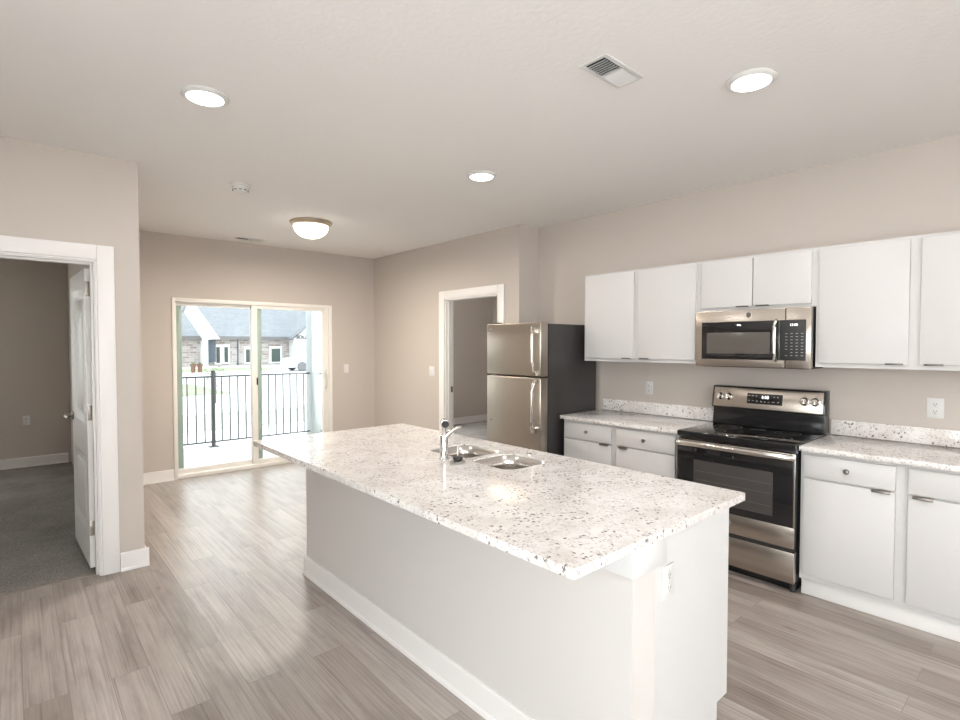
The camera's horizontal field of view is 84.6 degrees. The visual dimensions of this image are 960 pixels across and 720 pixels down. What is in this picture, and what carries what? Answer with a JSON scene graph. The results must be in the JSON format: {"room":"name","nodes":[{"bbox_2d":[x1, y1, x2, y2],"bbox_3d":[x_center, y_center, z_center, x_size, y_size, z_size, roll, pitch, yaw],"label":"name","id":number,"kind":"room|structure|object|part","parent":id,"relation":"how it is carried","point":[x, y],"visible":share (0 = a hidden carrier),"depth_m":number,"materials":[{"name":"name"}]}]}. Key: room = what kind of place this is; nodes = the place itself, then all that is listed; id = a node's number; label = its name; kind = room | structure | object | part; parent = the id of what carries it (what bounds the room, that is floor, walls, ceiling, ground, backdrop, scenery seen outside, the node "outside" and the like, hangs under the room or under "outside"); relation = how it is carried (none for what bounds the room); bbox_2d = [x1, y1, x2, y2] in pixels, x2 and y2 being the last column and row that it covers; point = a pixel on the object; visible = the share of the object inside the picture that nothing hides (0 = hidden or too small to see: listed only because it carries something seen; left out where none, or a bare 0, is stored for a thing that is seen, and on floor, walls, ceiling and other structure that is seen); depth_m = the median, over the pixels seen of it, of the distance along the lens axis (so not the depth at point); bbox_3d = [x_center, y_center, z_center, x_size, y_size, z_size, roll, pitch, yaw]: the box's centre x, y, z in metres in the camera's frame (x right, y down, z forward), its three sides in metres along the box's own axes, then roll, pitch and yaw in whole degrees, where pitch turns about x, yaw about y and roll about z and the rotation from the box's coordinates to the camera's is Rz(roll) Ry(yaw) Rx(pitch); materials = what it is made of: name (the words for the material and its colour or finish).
{"room":"apartment kitchen","nodes":[
{"label":"apartment kitchen","id":0,"kind":"room"},
{"bbox_2d":[0,258,70,461],"bbox_3d":[-6.541,-0.022,5.846,3.131,2.763,0.100,-1,2,-41],"label":"wall","id":1,"kind":"structure","parent":0,"point":[34,332],"depth_m":6.61,"materials":[{"name":"beige paint"}]},
{"bbox_2d":[22,415,29,424],"bbox_3d":[-5.658,0.754,6.574,0.072,0.118,0.009,-1,2,-41],"label":"wall outlet","id":2,"kind":"object","parent":1,"relation":"attached to","point":[26,419],"visible":1,"depth_m":6.57,"materials":[{"name":"grey plastic"}]},
{"bbox_2d":[0,453,68,469],"bbox_3d":[-6.507,1.295,5.829,3.090,0.122,0.026,-1,2,-41],"label":"baseboard","id":3,"kind":"structure","parent":1,"relation":"attached to","point":[22,462],"depth_m":6.62,"materials":[{"name":"white paint"}]},
{"bbox_2d":[0,136,144,570],"bbox_3d":[-3.580,0.071,2.584,3.251,2.763,0.115,-1,2,-41],"label":"wall","id":4,"kind":"structure","parent":0,"point":[47,192],"depth_m":3.47,"materials":[{"name":"beige paint"}]},
{"bbox_2d":[0,235,119,575],"bbox_3d":[-2.848,0.347,3.227,1.025,2.176,0.133,-1,2,-41],"label":"trim","id":5,"kind":"structure","parent":4,"relation":"attached to","point":[99,258],"depth_m":3.47,"materials":[{"name":"white paint"}]},
{"bbox_2d":[64,268,95,567],"bbox_3d":[-2.888,0.389,3.812,0.159,2.013,0.798,-1,2,-41],"label":"door","id":6,"kind":"structure","parent":4,"relation":"in","point":[81,415],"depth_m":3.71,"materials":[{"name":"white paint"}]},
{"bbox_3d":[-3.082,0.426,4.033,0.159,0.064,0.146,-1,2,-41],"label":"handle","id":7,"kind":"part","parent":6,"relation":"part of","materials":[{"name":"silver metal"}]},
{"bbox_2d":[120,547,149,571],"bbox_3d":[-2.358,1.363,3.606,0.165,0.122,0.026,-1,2,-41],"label":"baseboard","id":8,"kind":"structure","parent":4,"relation":"attached to","point":[134,559],"depth_m":3.60,"materials":[{"name":"white paint"}]},
{"bbox_2d":[67,264,88,465],"bbox_3d":[-3.900,-0.007,5.311,0.120,2.763,4.398,-1,2,-41],"label":"wall partition","id":9,"kind":"structure","parent":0,"point":[72,269],"depth_m":6.67,"materials":[{"name":"beige paint"}]},
{"bbox_2d":[181,433,306,468],"bbox_3d":[-3.371,1.425,7.601,3.649,0.170,2.109,-1,2,-41],"label":"floor","id":10,"kind":"structure","parent":0,"point":[201,455],"depth_m":7.56,"materials":[{"name":"concrete"}]},
{"bbox_2d":[183,370,309,447],"bbox_3d":[-4.100,0.743,8.037,3.119,1.167,0.120,-1,2,-41],"label":"balcony railing","id":11,"kind":"object","parent":10,"relation":"on","point":[212,376],"visible":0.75,"depth_m":8.22,"materials":[{"name":"grey metal"}]},
{"bbox_3d":[-4.078,0.748,8.057,0.050,1.154,0.050,-1,2,-41],"label":"post","id":12,"kind":"part","parent":11,"relation":"part of","materials":[{"name":"grey metal"}]},
{"bbox_3d":[-4.100,0.254,8.023,3.119,0.025,0.040,-1,2,-41],"label":"rail","id":13,"kind":"part","parent":11,"relation":"part of","materials":[{"name":"grey metal"}]},
{"bbox_3d":[-4.100,1.250,8.052,3.119,0.023,0.030,-1,2,-41],"label":"rail","id":14,"kind":"part","parent":11,"relation":"part of","materials":[{"name":"grey metal"}]},
{"bbox_2d":[306,311,321,433],"bbox_3d":[-2.858,-0.102,9.137,0.228,2.792,0.240,-1,2,-41],"label":"column","id":15,"kind":"structure","parent":10,"relation":"on","point":[313,318],"depth_m":9.05,"materials":[{"name":"grey paint"}]},
{"bbox_2d":[139,230,374,472],"bbox_3d":[-2.784,-0.044,6.592,3.249,2.763,0.115,-1,2,-41],"label":"wall","id":16,"kind":"structure","parent":0,"point":[171,265],"depth_m":6.42,"materials":[{"name":"beige paint"}]},
{"bbox_2d":[143,469,174,484],"bbox_3d":[-3.701,1.302,5.725,0.673,0.122,0.026,-1,2,-41],"label":"baseboard","id":17,"kind":"structure","parent":16,"relation":"attached to","point":[167,475],"depth_m":5.84,"materials":[{"name":"white paint"}]},
{"bbox_2d":[171,297,332,479],"bbox_3d":[-2.754,0.308,6.585,1.915,2.060,0.170,-1,2,-41],"label":"door","id":18,"kind":"structure","parent":16,"relation":"in","point":[254,308],"depth_m":6.53,"materials":[{"name":"white plastic"}]},
{"bbox_3d":[-3.140,0.316,6.307,0.897,1.968,0.032,-1,2,-41],"label":"fixed panel","id":19,"kind":"part","parent":18,"relation":"part of","materials":[{"name":"clear glass"}]},
{"bbox_3d":[-2.446,0.300,6.856,1.002,1.968,0.032,-1,2,-41],"label":"sliding panel","id":20,"kind":"part","parent":18,"relation":"part of","materials":[{"name":"clear glass"}]},
{"bbox_3d":[-2.079,0.258,7.115,0.031,0.270,0.073,0,2,-16],"label":"pull handle","id":21,"kind":"part","parent":18,"relation":"part of","materials":[{"name":"grey plastic"}]},
{"bbox_2d":[344,364,348,372],"bbox_3d":[-1.860,0.119,7.328,0.072,0.118,0.010,-1,2,-41],"label":"light switch","id":22,"kind":"object","parent":16,"relation":"attached to","point":[345,365],"visible":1,"depth_m":7.33,"materials":[{"name":"grey plastic"}]},
{"bbox_2d":[374,224,526,430],"bbox_3d":[-0.935,-0.057,7.038,0.115,2.763,4.173,-1,2,-41],"label":"wall","id":23,"kind":"structure","parent":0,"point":[408,285],"depth_m":6.71,"materials":[{"name":"beige paint"}]},
{"bbox_2d":[429,366,434,375],"bbox_3d":[-0.599,0.139,6.569,0.010,0.118,0.116,-1,2,-41],"label":"light switch","id":24,"kind":"object","parent":23,"relation":"attached to","point":[431,368],"visible":1,"depth_m":6.57,"materials":[{"name":"grey plastic"}]},
{"bbox_2d":[439,284,504,433],"bbox_3d":[-0.076,0.267,6.062,0.133,2.172,1.137,-1,2,-41],"label":"door frame","id":25,"kind":"structure","parent":23,"relation":"attached to","point":[445,303],"depth_m":6.37,"materials":[{"name":"white paint"}]},
{"bbox_2d":[453,297,492,417],"bbox_3d":[-0.971,-0.134,9.722,3.385,2.763,0.100,-1,2,-41],"label":"wall","id":26,"kind":"structure","parent":0,"point":[471,317],"depth_m":10.35,"materials":[{"name":"beige paint"}]},
{"bbox_2d":[453,414,486,424],"bbox_3d":[-0.967,1.185,9.679,3.265,0.122,0.026,-1,2,-41],"label":"baseboard","id":27,"kind":"structure","parent":26,"relation":"attached to","point":[476,418],"depth_m":10.35,"materials":[{"name":"white paint"}]},
{"bbox_2d":[0,0,959,258],"bbox_3d":[-0.245,-1.445,3.776,10.115,0.200,11.475,-1,2,-41],"label":"ceiling","id":28,"kind":"structure","parent":0,"point":[370,119],"depth_m":2.65,"materials":[{"name":"white paint"}]},
{"bbox_2d":[180,85,229,107],"bbox_3d":[-1.362,-1.301,2.614,0.220,0.019,0.220,-1,2,-41],"label":"recessed light","id":29,"kind":"object","parent":28,"relation":"in","point":[205,96],"visible":1,"depth_m":2.58,"materials":[{"name":"grey plastic"}]},
{"bbox_2d":[229,182,250,193],"bbox_3d":[-1.853,-1.322,4.079,0.156,0.062,0.156,-1,2,-41],"label":"smoke detector","id":30,"kind":"object","parent":28,"relation":"attached to","point":[237,187],"visible":1,"depth_m":4.03,"materials":[{"name":"grey plastic"}]},
{"bbox_3d":[-1.853,-1.344,4.078,0.156,0.018,0.156,-1,2,-41],"label":"plate","id":31,"kind":"part","parent":30,"relation":"part of","materials":[{"name":"grey plastic"}]},
{"bbox_2d":[234,237,263,241],"bbox_3d":[-2.698,-1.406,6.164,0.302,0.014,0.130,-1,2,-41],"label":"ceiling vent","id":32,"kind":"object","parent":28,"relation":"in","point":[240,238],"visible":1,"depth_m":6.16,"materials":[{"name":"grey plastic"}]},
{"bbox_2d":[289,217,331,240],"bbox_3d":[-1.701,-1.295,5.308,0.412,0.186,0.412,-1,2,-41],"label":"dome light","id":33,"kind":"object","parent":28,"relation":"attached to","point":[306,227],"visible":1,"depth_m":5.18,"materials":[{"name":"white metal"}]},
{"bbox_3d":[-1.701,-1.286,5.309,0.344,0.126,0.344,-1,2,-41],"label":"lamp shade","id":34,"kind":"part","parent":33,"relation":"part of","materials":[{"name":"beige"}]},
{"bbox_2d":[466,170,496,181],"bbox_3d":[0.011,-1.336,3.838,0.220,0.019,0.220,-1,2,-41],"label":"recessed light","id":35,"kind":"object","parent":28,"relation":"in","point":[478,175],"visible":1,"depth_m":3.80,"materials":[{"name":"grey plastic"}]},
{"bbox_2d":[579,53,643,88],"bbox_3d":[0.598,-1.298,2.383,0.302,0.014,0.145,-1,2,-41],"label":"ceiling vent","id":36,"kind":"object","parent":28,"relation":"in","point":[613,72],"visible":1,"depth_m":2.37,"materials":[{"name":"grey plastic"}]},
{"bbox_2d":[725,67,777,92],"bbox_3d":[1.264,-1.297,2.456,0.220,0.019,0.220,-1,2,-41],"label":"recessed light","id":37,"kind":"object","parent":28,"relation":"in","point":[750,80],"visible":1,"depth_m":2.43,"materials":[{"name":"grey plastic"}]},
{"bbox_2d":[0,420,959,719],"bbox_3d":[-0.245,1.515,3.861,10.115,0.204,11.475,-1,2,-41],"label":"floor","id":38,"kind":"structure","parent":0,"point":[224,621],"depth_m":2.74,"materials":[{"name":"grey wood"}]},
{"bbox_2d":[0,572,95,596],"bbox_3d":[-2.853,1.429,3.263,0.797,0.011,0.040,-1,2,-41],"label":"trim","id":39,"kind":"structure","parent":38,"relation":"on","point":[93,573],"depth_m":3.34,"materials":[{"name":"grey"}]},
{"bbox_2d":[302,468,728,719],"bbox_3d":[-0.077,1.002,2.824,0.760,0.888,2.512,-1,2,-41],"label":"kitchen island","id":40,"kind":"object","parent":38,"relation":"on","point":[512,637],"visible":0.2,"depth_m":2.05,"materials":[{"name":"grey paint"}]},
{"bbox_3d":[-0.302,1.391,2.636,0.160,0.122,2.512,-1,2,-41],"label":"baseboard","id":41,"kind":"part","parent":40,"relation":"part of","materials":[{"name":"white paint"}]},
{"bbox_2d":[253,423,744,579],"bbox_3d":[-0.174,0.544,2.757,1.123,0.030,2.562,-1,2,-41],"label":"island countertop","id":42,"kind":"structure","parent":40,"relation":"on","point":[568,517],"depth_m":2.17,"materials":[{"name":"white stone"}]},
{"bbox_2d":[439,418,461,459],"bbox_3d":[-0.159,0.418,2.801,0.119,0.219,0.075,0,2,-13],"label":"faucet","id":43,"kind":"object","parent":42,"relation":"on","point":[444,423],"visible":1,"depth_m":2.79,"materials":[{"name":"silver metal"}]},
{"bbox_3d":[-0.188,0.362,2.787,0.047,0.105,0.059,0,2,-13],"label":"spray spout","id":44,"kind":"part","parent":43,"relation":"part of","materials":[{"name":"silver metal"}]},
{"bbox_3d":[-0.147,0.384,2.790,0.104,0.075,0.034,0,2,13],"label":"lever","id":45,"kind":"part","parent":43,"relation":"part of","materials":[{"name":"silver metal"}]},
{"bbox_2d":[450,444,465,463],"bbox_3d":[-0.115,0.481,2.713,0.082,0.098,0.082,-1,2,-41],"label":"strainer","id":46,"kind":"object","parent":42,"relation":"on","point":[457,459],"visible":1,"depth_m":2.69,"materials":[{"name":"silver metal"}]},
{"bbox_2d":[432,445,544,469],"bbox_3d":[0.028,0.635,2.903,0.310,0.206,0.685,-1,2,-41],"label":"double sink","id":47,"kind":"object","parent":42,"relation":"in","point":[508,462],"visible":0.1,"depth_m":2.94,"materials":[{"name":"grey metal"}]},
{"bbox_3d":[-0.087,0.631,3.034,0.310,0.206,0.335,-1,2,-41],"label":"bowl","id":48,"kind":"part","parent":47,"relation":"part of","materials":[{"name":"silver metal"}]},
{"bbox_3d":[0.154,0.639,2.760,0.310,0.206,0.305,-1,2,-41],"label":"bowl","id":49,"kind":"part","parent":47,"relation":"part of","materials":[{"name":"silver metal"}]},
{"bbox_2d":[662,562,673,601],"bbox_3d":[0.641,0.754,1.793,0.072,0.118,0.009,-1,2,-41],"label":"wall outlet","id":50,"kind":"object","parent":40,"relation":"attached to","point":[668,570],"visible":1,"depth_m":1.78,"materials":[{"name":"grey plastic"}]},
{"bbox_2d":[666,570,671,580],"bbox_3d":[0.643,0.732,1.790,0.033,0.033,0.003,-1,2,-41],"label":"receptacle","id":51,"kind":"object","parent":50,"relation":"attached to","point":[668,572],"depth_m":1.79,"materials":[{"name":"grey plastic"}]},
{"bbox_2d":[666,583,671,592],"bbox_3d":[0.643,0.776,1.791,0.033,0.033,0.003,-1,2,-41],"label":"receptacle","id":52,"kind":"object","parent":50,"relation":"attached to","point":[668,585],"depth_m":1.79,"materials":[{"name":"grey plastic"}]},
{"bbox_2d":[487,322,595,455],"bbox_3d":[0.557,0.518,4.959,0.852,1.734,0.673,-1,2,-41],"label":"refrigerator","id":53,"kind":"object","parent":38,"relation":"on","point":[542,373],"visible":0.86,"depth_m":4.67,"materials":[{"name":"grey paint"}]},
{"bbox_3d":[0.324,0.726,4.759,0.099,1.159,0.673,-1,2,-41],"label":"door","id":54,"kind":"part","parent":53,"relation":"part of","materials":[{"name":"silver metal"}]},
{"bbox_3d":[0.324,-0.098,4.735,0.099,0.466,0.673,-1,2,-41],"label":"door","id":55,"kind":"part","parent":53,"relation":"part of","materials":[{"name":"silver metal"}]},
{"bbox_3d":[0.454,0.395,4.484,0.073,0.467,0.032,-1,2,-41],"label":"handle","id":56,"kind":"part","parent":53,"relation":"part of","materials":[{"name":"silver metal"}]},
{"bbox_3d":[0.454,-0.075,4.471,0.073,0.422,0.032,-1,2,-41],"label":"handle","id":57,"kind":"part","parent":53,"relation":"part of","materials":[{"name":"silver metal"}]},
{"bbox_2d":[564,419,680,478],"bbox_3d":[1.294,0.958,4.390,0.653,0.888,1.062,-1,2,-41],"label":"base cabinet","id":58,"kind":"object","parent":38,"relation":"on","point":[653,452],"visible":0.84,"depth_m":4.13,"materials":[{"name":"grey paint"}]},
{"bbox_3d":[0.895,0.601,4.392,0.019,0.135,0.472,-1,2,-41],"label":"drawer","id":59,"kind":"part","parent":58,"relation":"part of","materials":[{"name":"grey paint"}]},
{"bbox_3d":[0.895,0.971,4.402,0.019,0.584,0.472,-1,2,-41],"label":"door","id":60,"kind":"part","parent":58,"relation":"part of","materials":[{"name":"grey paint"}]},
{"bbox_2d":[560,409,712,433],"bbox_3d":[1.292,0.497,4.383,0.649,0.030,1.078,-1,2,-41],"label":"countertop","id":61,"kind":"structure","parent":58,"relation":"on","point":[659,423],"depth_m":4.29,"materials":[{"name":"white stone"}]},
{"bbox_3d":[1.248,0.612,3.992,0.019,0.135,0.497,-1,2,-41],"label":"drawer","id":62,"kind":"part","parent":58,"relation":"part of","materials":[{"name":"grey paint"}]},
{"bbox_3d":[1.248,0.983,4.003,0.019,0.584,0.497,-1,2,-41],"label":"door","id":63,"kind":"part","parent":58,"relation":"part of","materials":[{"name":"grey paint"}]},
{"bbox_2d":[675,384,829,592],"bbox_3d":[1.871,0.815,3.660,0.708,1.215,0.764,-1,2,-41],"label":"range","id":64,"kind":"object","parent":38,"relation":"on","point":[754,437],"visible":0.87,"depth_m":3.45,"materials":[{"name":"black metal"}]},
{"bbox_3d":[1.830,0.274,4.043,0.040,0.058,0.058,-1,2,-41],"label":"knob","id":65,"kind":"part","parent":64,"relation":"part of","materials":[{"name":"silver metal"}]},
{"bbox_3d":[1.874,0.275,3.994,0.040,0.058,0.058,-1,2,-41],"label":"knob","id":66,"kind":"part","parent":64,"relation":"part of","materials":[{"name":"silver metal"}]},
{"bbox_3d":[1.633,0.583,3.442,0.070,0.041,0.764,-1,2,-41],"label":"handle","id":67,"kind":"part","parent":64,"relation":"part of","materials":[{"name":"silver metal"}]},
{"bbox_3d":[1.648,0.810,3.469,0.004,0.400,0.745,-1,2,-41],"label":"door glass","id":68,"kind":"part","parent":64,"relation":"part of","materials":[{"name":"black glass"}]},
{"bbox_3d":[1.652,0.852,3.467,0.005,0.580,0.756,-1,2,-41],"label":"steel trim","id":69,"kind":"part","parent":64,"relation":"part of","materials":[{"name":"silver metal"}]},
{"bbox_3d":[1.668,0.853,3.481,0.044,0.580,0.756,-1,2,-41],"label":"oven door","id":70,"kind":"part","parent":64,"relation":"part of","materials":[{"name":"black glass"}]},
{"bbox_2d":[677,422,826,450],"bbox_3d":[1.871,0.515,3.651,0.594,0.037,0.762,-1,2,-41],"label":"cooktop","id":71,"kind":"object","parent":64,"relation":"in","point":[770,437],"depth_m":3.57,"materials":[{"name":"black glass"}]},
{"bbox_3d":[1.668,1.260,3.493,0.044,0.190,0.756,-1,2,-41],"label":"storage drawer","id":72,"kind":"part","parent":64,"relation":"part of","materials":[{"name":"silver metal"}]},
{"bbox_3d":[2.054,0.283,3.809,0.016,0.075,0.240,-1,2,-41],"label":"display panel","id":73,"kind":"part","parent":64,"relation":"part of","materials":[{"name":"black ceramic"}]},
{"bbox_3d":[2.215,0.286,3.607,0.040,0.058,0.058,-1,2,-41],"label":"knob","id":74,"kind":"part","parent":64,"relation":"part of","materials":[{"name":"silver metal"}]},
{"bbox_3d":[2.259,0.287,3.557,0.040,0.058,0.058,-1,2,-41],"label":"knob","id":75,"kind":"part","parent":64,"relation":"part of","materials":[{"name":"silver metal"}]},
{"bbox_2d":[799,451,959,641],"bbox_3d":[2.505,0.997,3.020,0.653,0.888,1.026,-1,2,-41],"label":"base cabinet","id":76,"kind":"object","parent":38,"relation":"on","point":[880,539],"visible":1,"depth_m":2.90,"materials":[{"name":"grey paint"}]},
{"bbox_3d":[2.106,1.010,3.032,0.019,0.584,0.444,-1,2,-41],"label":"door","id":77,"kind":"part","parent":76,"relation":"part of","materials":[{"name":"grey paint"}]},
{"bbox_3d":[2.106,0.640,3.021,0.019,0.135,0.444,-1,2,-41],"label":"drawer","id":78,"kind":"part","parent":76,"relation":"part of","materials":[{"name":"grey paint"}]},
{"bbox_2d":[799,434,959,471],"bbox_3d":[2.513,0.537,3.002,0.649,0.030,1.048,-1,2,-41],"label":"countertop","id":79,"kind":"structure","parent":76,"relation":"on","point":[897,452],"depth_m":3.04,"materials":[{"name":"white stone"}]},
{"bbox_3d":[2.205,0.725,2.899,0.026,0.014,0.085,-1,2,-41],"label":"tab pull","id":80,"kind":"part","parent":76,"relation":"part of","materials":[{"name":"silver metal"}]},
{"bbox_3d":[2.324,0.729,2.764,0.026,0.014,0.085,-1,2,-41],"label":"tab pull","id":81,"kind":"part","parent":76,"relation":"part of","materials":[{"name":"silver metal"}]},
{"bbox_3d":[2.450,1.022,2.642,0.019,0.584,0.488,-1,2,-41],"label":"door","id":82,"kind":"part","parent":76,"relation":"part of","materials":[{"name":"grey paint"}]},
{"bbox_3d":[2.450,0.651,2.632,0.019,0.135,0.488,-1,2,-41],"label":"drawer","id":83,"kind":"part","parent":76,"relation":"part of","materials":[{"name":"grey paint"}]},
{"bbox_2d":[493,297,496,374],"bbox_3d":[1.603,-0.121,9.289,0.100,2.763,3.958,-1,2,-41],"label":"wall","id":84,"kind":"structure","parent":0,"point":[494,298],"depth_m":10.66,"materials":[{"name":"beige paint"}]},
{"bbox_2d":[527,226,537,321],"bbox_3d":[1.720,-0.046,6.676,3.385,2.763,0.115,-1,2,-41],"label":"wall","id":85,"kind":"structure","parent":0,"point":[532,232],"depth_m":5.54,"materials":[{"name":"beige paint"}]},
{"bbox_2d":[538,134,959,435],"bbox_3d":[2.780,0.052,3.264,0.115,2.763,6.407,-1,2,-41],"label":"wall","id":86,"kind":"structure","parent":0,"point":[911,190],"depth_m":3.84,"materials":[{"name":"beige paint"}]},
{"bbox_2d":[585,262,699,363],"bbox_3d":[1.406,-0.367,4.449,0.358,0.763,1.059,-1,2,-41],"label":"upper cabinet","id":87,"kind":"object","parent":86,"relation":"attached to","point":[646,314],"visible":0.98,"depth_m":4.28,"materials":[{"name":"grey paint"}]},
{"bbox_3d":[1.111,-0.375,4.541,0.019,0.717,0.490,-1,2,-41],"label":"door","id":88,"kind":"part","parent":87,"relation":"part of","materials":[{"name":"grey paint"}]},
{"bbox_3d":[1.461,-0.364,4.145,0.019,0.717,0.490,-1,2,-41],"label":"door","id":89,"kind":"part","parent":87,"relation":"part of","materials":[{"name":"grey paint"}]},
{"bbox_2d":[646,381,652,394],"bbox_3d":[1.489,0.247,4.638,0.009,0.118,0.072,-1,2,-41],"label":"wall outlet","id":90,"kind":"object","parent":86,"relation":"attached to","point":[649,384],"visible":1,"depth_m":4.63,"materials":[{"name":"grey plastic"}]},
{"bbox_2d":[603,398,713,420],"bbox_3d":[1.528,0.425,4.590,0.020,0.102,1.078,-1,2,-41],"label":"backsplash","id":91,"kind":"structure","parent":86,"relation":"attached to","point":[691,412],"depth_m":4.54,"materials":[{"name":"white stone"}]},
{"bbox_2d":[699,248,816,311],"bbox_3d":[2.011,-0.543,3.758,0.358,0.373,0.768,-1,2,-41],"label":"upper cabinet","id":92,"kind":"object","parent":86,"relation":"attached to","point":[786,279],"visible":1,"depth_m":3.61,"materials":[{"name":"grey paint"}]},
{"bbox_3d":[1.772,-0.544,3.788,0.019,0.335,0.358,-1,2,-41],"label":"door","id":93,"kind":"part","parent":92,"relation":"part of","materials":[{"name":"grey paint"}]},
{"bbox_2d":[696,306,822,368],"bbox_3d":[1.977,-0.150,3.741,0.446,0.406,0.758,-1,2,-41],"label":"microwave","id":94,"kind":"object","parent":92,"relation":"attached to","point":[780,338],"visible":0.98,"depth_m":3.58,"materials":[{"name":"silver metal"}]},
{"bbox_3d":[1.816,-0.151,3.699,0.043,0.399,0.606,-1,2,-41],"label":"door","id":95,"kind":"part","parent":94,"relation":"part of","materials":[{"name":"silver metal"}]},
{"bbox_3d":[1.946,-0.130,3.480,0.053,0.287,0.026,-1,2,-41],"label":"handle","id":96,"kind":"part","parent":94,"relation":"part of","materials":[{"name":"silver metal"}]},
{"bbox_3d":[2.012,-0.537,3.516,0.019,0.335,0.356,-1,2,-41],"label":"door","id":97,"kind":"part","parent":92,"relation":"part of","materials":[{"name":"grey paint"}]},
{"bbox_2d":[815,230,959,370],"bbox_3d":[2.611,-0.328,3.085,0.358,0.763,1.041,-1,2,-41],"label":"upper cabinet","id":98,"kind":"object","parent":86,"relation":"attached to","point":[894,303],"visible":1,"depth_m":3.07,"materials":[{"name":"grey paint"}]},
{"bbox_3d":[2.309,-0.336,3.185,0.019,0.717,0.451,-1,2,-41],"label":"door","id":99,"kind":"part","parent":98,"relation":"part of","materials":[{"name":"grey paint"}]},
{"bbox_3d":[2.527,0.028,2.937,0.024,0.009,0.085,-1,2,-41],"label":"tab pull","id":100,"kind":"part","parent":98,"relation":"part of","materials":[{"name":"silver metal"}]},
{"bbox_3d":[2.657,-0.325,2.791,0.019,0.717,0.499,-1,2,-41],"label":"door","id":101,"kind":"part","parent":98,"relation":"part of","materials":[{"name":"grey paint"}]},
{"bbox_2d":[831,419,959,447],"bbox_3d":[2.749,0.465,3.208,0.020,0.102,1.048,-1,2,-41],"label":"backsplash","id":102,"kind":"structure","parent":86,"relation":"attached to","point":[902,433],"depth_m":3.32,"materials":[{"name":"white stone"}]},
{"bbox_2d":[926,398,943,418],"bbox_3d":[2.761,0.292,3.198,0.009,0.122,0.082,-1,2,-41],"label":"wall outlet","id":103,"kind":"object","parent":86,"relation":"attached to","point":[935,406],"visible":1,"depth_m":3.19,"materials":[{"name":"grey plastic"}]},
{"bbox_2d":[931,409,938,414],"bbox_3d":[2.759,0.314,3.196,0.003,0.033,0.033,-1,2,-41],"label":"receptacle","id":104,"kind":"object","parent":103,"relation":"attached to","point":[933,411],"depth_m":3.20,"materials":[{"name":"grey plastic"}]},
{"label":"outside","id":105,"kind":"structure","parent":0,"visible":0},
{"bbox_2d":[182,364,306,446],"bbox_3d":[-23.518,-0.188,71.977,180.000,0.200,121.000,-1,2,-41],"label":"ground","id":106,"kind":"structure","parent":105,"point":[233,380],"depth_m":18.15,"materials":[{"name":"concrete"}]},
{"bbox_2d":[190,363,195,372],"bbox_3d":[-18.253,0.493,33.538,0.360,0.643,0.360,-1,2,-41],"label":"planter","id":107,"kind":"object","parent":106,"relation":"on","point":[192,365],"visible":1,"depth_m":33.43,"materials":[{"name":"brown ceramic"}]},
{"bbox_2d":[197,363,202,372],"bbox_3d":[-17.953,0.485,33.803,0.360,0.643,0.360,-1,2,-41],"label":"planter","id":108,"kind":"object","parent":106,"relation":"on","point":[199,365],"visible":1,"depth_m":33.70,"materials":[{"name":"brown ceramic"}]},
{"bbox_2d":[183,384,228,395],"bbox_3d":[-15.428,1.262,17.438,11.900,0.030,5.500,-1,2,-41],"label":"lawn","id":109,"kind":"structure","parent":106,"relation":"on","point":[191,387],"depth_m":20.19,"materials":[{"name":"green plant"}]},
{"bbox_2d":[202,363,228,402],"bbox_3d":[-8.098,0.711,16.049,0.698,1.214,0.719,-1,2,-41],"label":"sapling","id":110,"kind":"object","parent":106,"relation":"on","point":[216,374],"visible":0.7,"depth_m":16.00,"materials":[{"name":"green plant"}]},
{"bbox_2d":[182,367,280,372],"bbox_3d":[-25.122,0.847,31.884,24.500,0.030,5.000,-1,2,-41],"label":"lawn","id":111,"kind":"structure","parent":106,"relation":"on","point":[235,368],"depth_m":37.40,"materials":[{"name":"green plant"}]},
{"bbox_2d":[181,306,305,366],"bbox_3d":[-24.885,-3.140,49.864,22.400,6.970,16.200,-1,2,-41],"label":"brick building","id":112,"kind":"structure","parent":106,"relation":"on","point":[215,336],"depth_m":45.99,"materials":[{"name":"grey brick"}]},
{"bbox_3d":[-22.471,-0.797,44.022,0.700,1.920,0.250,-1,2,-41],"label":"entry door","id":113,"kind":"part","parent":112,"relation":"part of","materials":[{"name":"grey paint"}]},
{"bbox_3d":[-22.058,-0.423,44.411,0.280,1.350,0.030,-1,2,-41],"label":"pane","id":114,"kind":"part","parent":112,"relation":"part of","materials":[{"name":"green glass"}]},
{"bbox_3d":[-21.578,-0.460,44.834,0.300,1.300,0.030,-1,2,-41],"label":"pane","id":115,"kind":"part","parent":112,"relation":"part of","materials":[{"name":"green glass"}]},
{"bbox_3d":[-20.135,-0.371,46.111,0.650,1.150,0.030,-1,2,-41],"label":"pane","id":116,"kind":"part","parent":112,"relation":"part of","materials":[{"name":"green glass"}]},
{"bbox_3d":[-18.430,-0.440,47.616,0.800,1.200,0.030,-1,2,-41],"label":"pane","id":117,"kind":"part","parent":112,"relation":"part of","materials":[{"name":"green glass"}]},
{"bbox_2d":[183,403,305,416],"bbox_3d":[-1.403,1.204,18.248,38.000,0.100,0.150,-1,2,-41],"label":"kerb","id":118,"kind":"object","parent":106,"relation":"on","point":[225,411],"depth_m":13.77,"materials":[{"name":"concrete"}]},
{"bbox_2d":[183,408,306,432],"bbox_3d":[-0.393,1.272,17.107,38.000,0.030,2.300,-1,2,-41],"label":"lawn strip","id":119,"kind":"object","parent":106,"relation":"on","point":[234,417],"visible":0.02,"depth_m":12.35,"materials":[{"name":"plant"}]},
{"bbox_2d":[280,350,305,370],"bbox_3d":[-11.565,0.002,37.163,4.442,1.418,1.920,-1,2,-41],"label":"parked car","id":120,"kind":"object","parent":106,"relation":"on","point":[299,362],"visible":0.47,"depth_m":35.58,"materials":[{"name":"silver metal"}]}
]}

